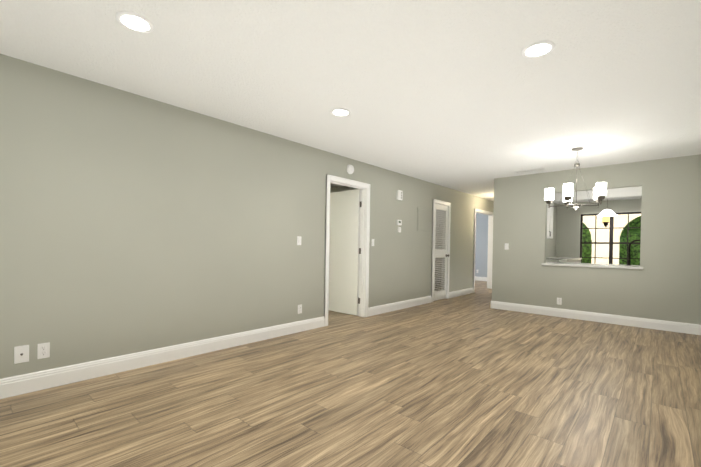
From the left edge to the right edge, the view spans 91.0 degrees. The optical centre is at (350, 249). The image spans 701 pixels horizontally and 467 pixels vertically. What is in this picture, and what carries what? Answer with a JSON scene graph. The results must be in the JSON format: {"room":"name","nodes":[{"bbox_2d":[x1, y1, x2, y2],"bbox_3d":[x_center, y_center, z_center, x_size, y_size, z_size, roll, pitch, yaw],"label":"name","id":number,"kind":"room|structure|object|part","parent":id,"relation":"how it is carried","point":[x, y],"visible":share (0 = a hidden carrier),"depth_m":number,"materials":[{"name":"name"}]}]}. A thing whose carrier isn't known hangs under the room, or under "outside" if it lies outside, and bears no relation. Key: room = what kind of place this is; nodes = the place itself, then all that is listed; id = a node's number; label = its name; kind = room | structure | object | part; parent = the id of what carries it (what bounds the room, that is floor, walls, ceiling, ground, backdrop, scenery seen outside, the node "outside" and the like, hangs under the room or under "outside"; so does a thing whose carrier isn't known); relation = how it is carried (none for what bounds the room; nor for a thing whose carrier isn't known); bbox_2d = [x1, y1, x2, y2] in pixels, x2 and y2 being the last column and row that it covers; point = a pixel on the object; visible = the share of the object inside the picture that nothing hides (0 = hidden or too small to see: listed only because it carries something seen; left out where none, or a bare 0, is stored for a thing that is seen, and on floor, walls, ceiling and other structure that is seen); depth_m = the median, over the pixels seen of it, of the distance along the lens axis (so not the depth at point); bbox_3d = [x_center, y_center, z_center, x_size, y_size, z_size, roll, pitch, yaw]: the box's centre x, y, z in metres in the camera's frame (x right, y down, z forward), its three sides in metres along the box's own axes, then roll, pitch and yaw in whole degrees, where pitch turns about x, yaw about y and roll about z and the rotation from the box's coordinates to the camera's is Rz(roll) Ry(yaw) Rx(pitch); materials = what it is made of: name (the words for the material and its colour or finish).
{"room":"empty living room","nodes":[
{"label":"empty living room","id":0,"kind":"room"},
{"bbox_2d":[0,54,493,378],"bbox_3d":[0.620,-0.147,5.981,0.120,2.440,14.100,1,1,42],"label":"wall","id":1,"kind":"structure","parent":0,"point":[130,223],"depth_m":3.22,"materials":[{"name":"paint"}]},
{"bbox_2d":[14,345,28,363],"bbox_3d":[-2.412,0.768,2.527,0.016,0.125,0.080,1,1,42],"label":"outlet plate","id":2,"kind":"object","parent":1,"relation":"attached to","point":[21,354],"visible":1,"depth_m":2.53,"materials":[{"name":"white plastic"}]},
{"bbox_2d":[37,342,49,358],"bbox_3d":[-2.334,0.768,2.620,0.008,0.115,0.070,1,1,42],"label":"electrical outlet","id":3,"kind":"object","parent":1,"relation":"attached to","point":[43,350],"visible":1,"depth_m":2.62,"materials":[{"name":"white plastic"}]},
{"bbox_2d":[0,287,472,398],"bbox_3d":[0.469,1.003,5.742,0.016,0.140,13.550,1,1,42],"label":"baseboard","id":4,"kind":"structure","parent":1,"relation":"attached to","point":[31,382],"depth_m":3.21,"materials":[{"name":"white wood"}]},
{"bbox_2d":[297,236,300,244],"bbox_3d":[-0.661,-0.117,4.457,0.010,0.115,0.070,1,1,42],"label":"light switch","id":5,"kind":"object","parent":1,"relation":"attached to","point":[298,240],"visible":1,"depth_m":4.45,"materials":[{"name":"white plastic"}]},
{"bbox_2d":[298,304,301,313],"bbox_3d":[-0.659,0.773,4.485,0.008,0.115,0.070,1,1,42],"label":"electrical outlet","id":6,"kind":"object","parent":1,"relation":"attached to","point":[299,309],"visible":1,"depth_m":4.48,"materials":[{"name":"white plastic"}]},
{"bbox_2d":[328,189,361,315],"bbox_3d":[-0.156,0.036,5.791,0.834,2.030,0.039,1,1,42],"label":"door leaf","id":7,"kind":"structure","parent":1,"relation":"in","point":[344,251],"depth_m":5.71,"materials":[{"name":"white wood"}]},
{"bbox_3d":[0.149,0.045,5.535,0.038,1.650,0.012,1,1,42],"label":"door hinges","id":8,"kind":"part","parent":7,"relation":"part of","materials":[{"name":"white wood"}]},
{"bbox_2d":[324,174,369,325],"bbox_3d":[-0.080,0.010,5.205,0.168,2.120,0.960,1,1,42],"label":"door frame","id":9,"kind":"structure","parent":1,"relation":"attached to","point":[327,221],"depth_m":5.47,"materials":[{"name":"white wood"}]},
{"bbox_2d":[347,164,353,173],"bbox_3d":[0.004,-1.203,5.146,0.040,0.144,0.144,1,1,42],"label":"smoke detector","id":10,"kind":"object","parent":1,"relation":"attached to","point":[350,169],"visible":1,"depth_m":5.12,"materials":[{"name":"white plastic"}]},
{"bbox_2d":[397,190,402,200],"bbox_3d":[0.874,-0.968,6.121,0.039,0.170,0.130,1,1,42],"label":"box","id":11,"kind":"object","parent":1,"relation":"attached to","point":[399,194],"visible":1,"depth_m":6.09,"materials":[{"name":"white plastic"}]},
{"bbox_2d":[417,207,425,231],"bbox_3d":[1.397,-0.589,6.730,0.019,0.450,0.330,1,1,42],"label":"panel","id":12,"kind":"object","parent":1,"relation":"attached to","point":[421,219],"visible":0.98,"depth_m":6.71,"materials":[{"name":"paint"}]},
{"bbox_2d":[433,203,447,300],"bbox_3d":[1.908,0.053,7.364,0.041,2.030,0.624,1,1,42],"label":"door leaf","id":13,"kind":"structure","parent":1,"relation":"in","point":[441,216],"depth_m":7.38,"materials":[{"name":"white wood"}]},
{"bbox_2d":[431,199,450,301],"bbox_3d":[1.881,0.019,7.389,0.168,2.120,0.780,1,1,42],"label":"door frame","id":14,"kind":"structure","parent":1,"relation":"attached to","point":[448,204],"depth_m":7.54,"materials":[{"name":"white wood"}]},
{"bbox_2d":[473,208,492,292],"bbox_3d":[3.511,0.024,9.204,0.168,2.125,1.390,1,1,42],"label":"door frame","id":15,"kind":"structure","parent":1,"relation":"attached to","point":[490,249],"depth_m":9.64,"materials":[{"name":"white wood"}]},
{"bbox_2d":[330,186,356,192],"bbox_3d":[-0.157,-0.175,7.633,3.246,2.440,0.120,1,1,42],"label":"wall","id":16,"kind":"structure","parent":0,"point":[341,188],"depth_m":7.59,"materials":[{"name":"paint"}]},
{"bbox_2d":[0,280,700,466],"bbox_3d":[0.531,1.111,6.056,8.426,0.080,14.340,1,1,42],"label":"floor","id":17,"kind":"structure","parent":0,"point":[472,380],"depth_m":2.49,"materials":[{"name":"brown wood"}]},
{"bbox_2d":[546,259,558,261],"bbox_3d":[3.865,0.658,7.175,0.627,0.910,1.083,1,1,42],"label":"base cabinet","id":18,"kind":"object","parent":17,"relation":"on","point":[551,260],"visible":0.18,"depth_m":7.06,"materials":[{"name":"white"}]},
{"bbox_2d":[546,258,566,261],"bbox_3d":[4.494,0.606,7.862,0.630,1.020,0.760,1,1,42],"label":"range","id":19,"kind":"object","parent":17,"relation":"on","point":[562,260],"visible":0.1,"depth_m":7.71,"materials":[{"name":"white"}]},
{"bbox_2d":[547,257,581,262],"bbox_3d":[5.455,0.665,8.946,0.627,0.910,2.117,1,1,42],"label":"base cabinet","id":20,"kind":"object","parent":17,"relation":"on","point":[573,260],"visible":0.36,"depth_m":8.95,"materials":[{"name":"white"}]},
{"bbox_2d":[0,0,700,203],"bbox_3d":[0.571,-1.408,6.031,8.426,0.080,14.340,1,1,42],"label":"ceiling","id":21,"kind":"structure","parent":0,"point":[465,96],"depth_m":2.58,"materials":[{"name":"white paint"}]},
{"bbox_2d":[115,11,153,32],"bbox_3d":[-1.285,-1.353,2.057,0.196,0.010,0.196,1,1,42],"label":"recessed light","id":22,"kind":"object","parent":21,"relation":"in","point":[135,22],"visible":1,"depth_m":2.05,"materials":[{"name":"white"}]},
{"bbox_2d":[331,108,350,115],"bbox_3d":[-0.098,-1.348,3.385,0.196,0.010,0.196,1,1,42],"label":"recessed light","id":23,"kind":"object","parent":21,"relation":"in","point":[340,112],"visible":1,"depth_m":3.38,"materials":[{"name":"white"}]},
{"bbox_2d":[514,168,545,172],"bbox_3d":[3.004,-1.322,5.768,0.460,0.011,0.160,1,1,42],"label":"ceiling vent","id":24,"kind":"object","parent":21,"relation":"in","point":[531,170],"visible":0.94,"depth_m":5.73,"materials":[{"name":"white metal"}]},
{"bbox_2d":[522,41,554,57],"bbox_3d":[1.237,-1.316,2.271,0.196,0.010,0.196,1,1,42],"label":"recessed light","id":25,"kind":"object","parent":21,"relation":"in","point":[537,49],"visible":1,"depth_m":2.26,"materials":[{"name":"white glass"}]},
{"bbox_2d":[544,147,606,209],"bbox_3d":[2.923,-0.920,4.477,0.687,0.792,0.683,1,1,42],"label":"chandelier","id":26,"kind":"object","parent":21,"relation":"hanging from","point":[599,192],"visible":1,"depth_m":4.42,"materials":[{"name":"white glass"}]},
{"bbox_2d":[552,186,641,202],"bbox_3d":[5.394,-1.195,7.290,2.686,0.220,0.220,1,1,42],"label":"soffit beam","id":27,"kind":"structure","parent":21,"relation":"attached to","point":[627,192],"depth_m":7.14,"materials":[{"name":"white"}]},
{"bbox_2d":[435,224,441,290],"bbox_3d":[1.923,-0.147,8.117,0.796,2.440,0.080,1,1,42],"label":"wall","id":28,"kind":"structure","parent":0,"point":[438,266],"depth_m":7.96,"materials":[{"name":"paint"}]},
{"bbox_2d":[475,213,487,276],"bbox_3d":[3.747,-0.164,12.729,4.246,2.440,0.120,1,1,42],"label":"wall","id":29,"kind":"structure","parent":0,"point":[481,250],"depth_m":11.94,"materials":[{"name":"grey paint"}]},
{"bbox_2d":[475,276,486,280],"bbox_3d":[3.728,0.986,12.650,4.126,0.140,0.016,1,1,42],"label":"baseboard","id":30,"kind":"structure","parent":29,"relation":"attached to","point":[480,278],"depth_m":11.93,"materials":[{"name":"white wood"}]},
{"bbox_2d":[546,203,556,257],"bbox_3d":[4.352,-0.111,8.260,0.120,2.440,4.623,1,1,42],"label":"wall","id":31,"kind":"structure","parent":0,"point":[551,248],"depth_m":9.67,"materials":[{"name":"paint"}]},
{"bbox_2d":[547,203,553,238],"bbox_3d":[4.407,-0.687,7.959,0.344,0.840,0.800,1,1,42],"label":"upper cabinet","id":32,"kind":"object","parent":31,"relation":"attached to","point":[550,210],"visible":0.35,"depth_m":7.88,"materials":[{"name":"white wood"}]},
{"bbox_2d":[492,154,700,324],"bbox_3d":[3.766,-0.094,5.598,2.806,2.440,0.120,1,1,42],"label":"wall","id":33,"kind":"structure","parent":0,"point":[664,284],"depth_m":5.24,"materials":[{"name":"paint"}]},
{"bbox_2d":[557,298,561,304],"bbox_3d":[3.489,0.859,5.757,0.070,0.115,0.008,1,1,42],"label":"electrical outlet","id":34,"kind":"object","parent":33,"relation":"attached to","point":[559,301],"visible":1,"depth_m":5.75,"materials":[{"name":"white plastic"}]},
{"bbox_2d":[541,262,642,269],"bbox_3d":[4.004,0.258,5.783,2.686,0.040,0.785,1,1,42],"label":"countertop","id":35,"kind":"structure","parent":33,"relation":"attached to","point":[617,266],"depth_m":5.53,"materials":[{"name":"white stone"}]},
{"bbox_2d":[622,239,640,264],"bbox_3d":[4.507,0.043,5.473,0.307,0.413,0.056,1,1,42],"label":"kitchen faucet","id":36,"kind":"object","parent":35,"relation":"on","point":[629,246],"visible":0.85,"depth_m":5.50,"materials":[{"name":"brown metal"}]},
{"bbox_2d":[490,301,700,334],"bbox_3d":[3.737,1.056,5.609,2.822,0.140,0.136,1,1,42],"label":"baseboard","id":37,"kind":"structure","parent":33,"relation":"attached to","point":[681,327],"depth_m":5.34,"materials":[{"name":"white wood"}]},
{"bbox_2d":[556,199,641,257],"bbox_3d":[6.513,-0.089,9.506,3.940,2.440,0.120,1,1,42],"label":"wall","id":38,"kind":"structure","parent":0,"point":[568,233],"depth_m":9.64,"materials":[{"name":"paint"}]},
{"bbox_2d":[580,212,640,263],"bbox_3d":[6.916,-0.176,9.138,1.380,1.595,0.050,1,1,42],"label":"window","id":39,"kind":"structure","parent":38,"relation":"in","point":[610,243],"depth_m":9.13,"materials":[{"name":"brown metal"}]},
{"bbox_3d":[6.286,-1.145,8.424,0.120,0.315,0.120,1,1,42],"label":"pendant light","id":40,"kind":"object","parent":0,"visible":0},
{"bbox_2d":[597,209,617,216],"bbox_3d":[6.282,-0.910,8.427,0.414,0.160,0.414,1,1,42],"label":"shade","id":41,"kind":"object","parent":40,"relation":"hanging from","point":[606,212],"visible":1,"depth_m":8.36,"materials":[{"name":"white glass"}]},
{"label":"outside","id":42,"kind":"structure","parent":0,"visible":0},
{"bbox_3d":[9.708,1.356,12.108,16.000,0.200,6.830,1,1,42],"label":"lawn","id":43,"kind":"structure","parent":42,"visible":0},
{"bbox_2d":[582,216,640,264],"bbox_3d":[10.122,-1.005,12.603,4.648,4.923,4.371,1,1,42],"label":"shrubs","id":44,"kind":"object","parent":43,"relation":"on","point":[634,233],"visible":0.12,"depth_m":11.42,"materials":[{"name":"green plant"}]},
{"bbox_2d":[583,214,640,263],"bbox_3d":[8.360,-0.500,10.557,6.400,3.500,0.450,1,1,42],"label":"porch","id":45,"kind":"object","parent":43,"relation":"on","point":[602,235],"visible":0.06,"depth_m":10.68,"materials":[{"name":"beige"}]},
{"bbox_2d":[602,216,609,226],"bbox_3d":[7.825,-0.919,10.549,0.225,0.460,0.280,1,1,42],"label":"lantern sconce","id":46,"kind":"object","parent":45,"relation":"attached to","point":[605,220],"visible":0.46,"depth_m":10.50,"materials":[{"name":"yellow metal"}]}
]}

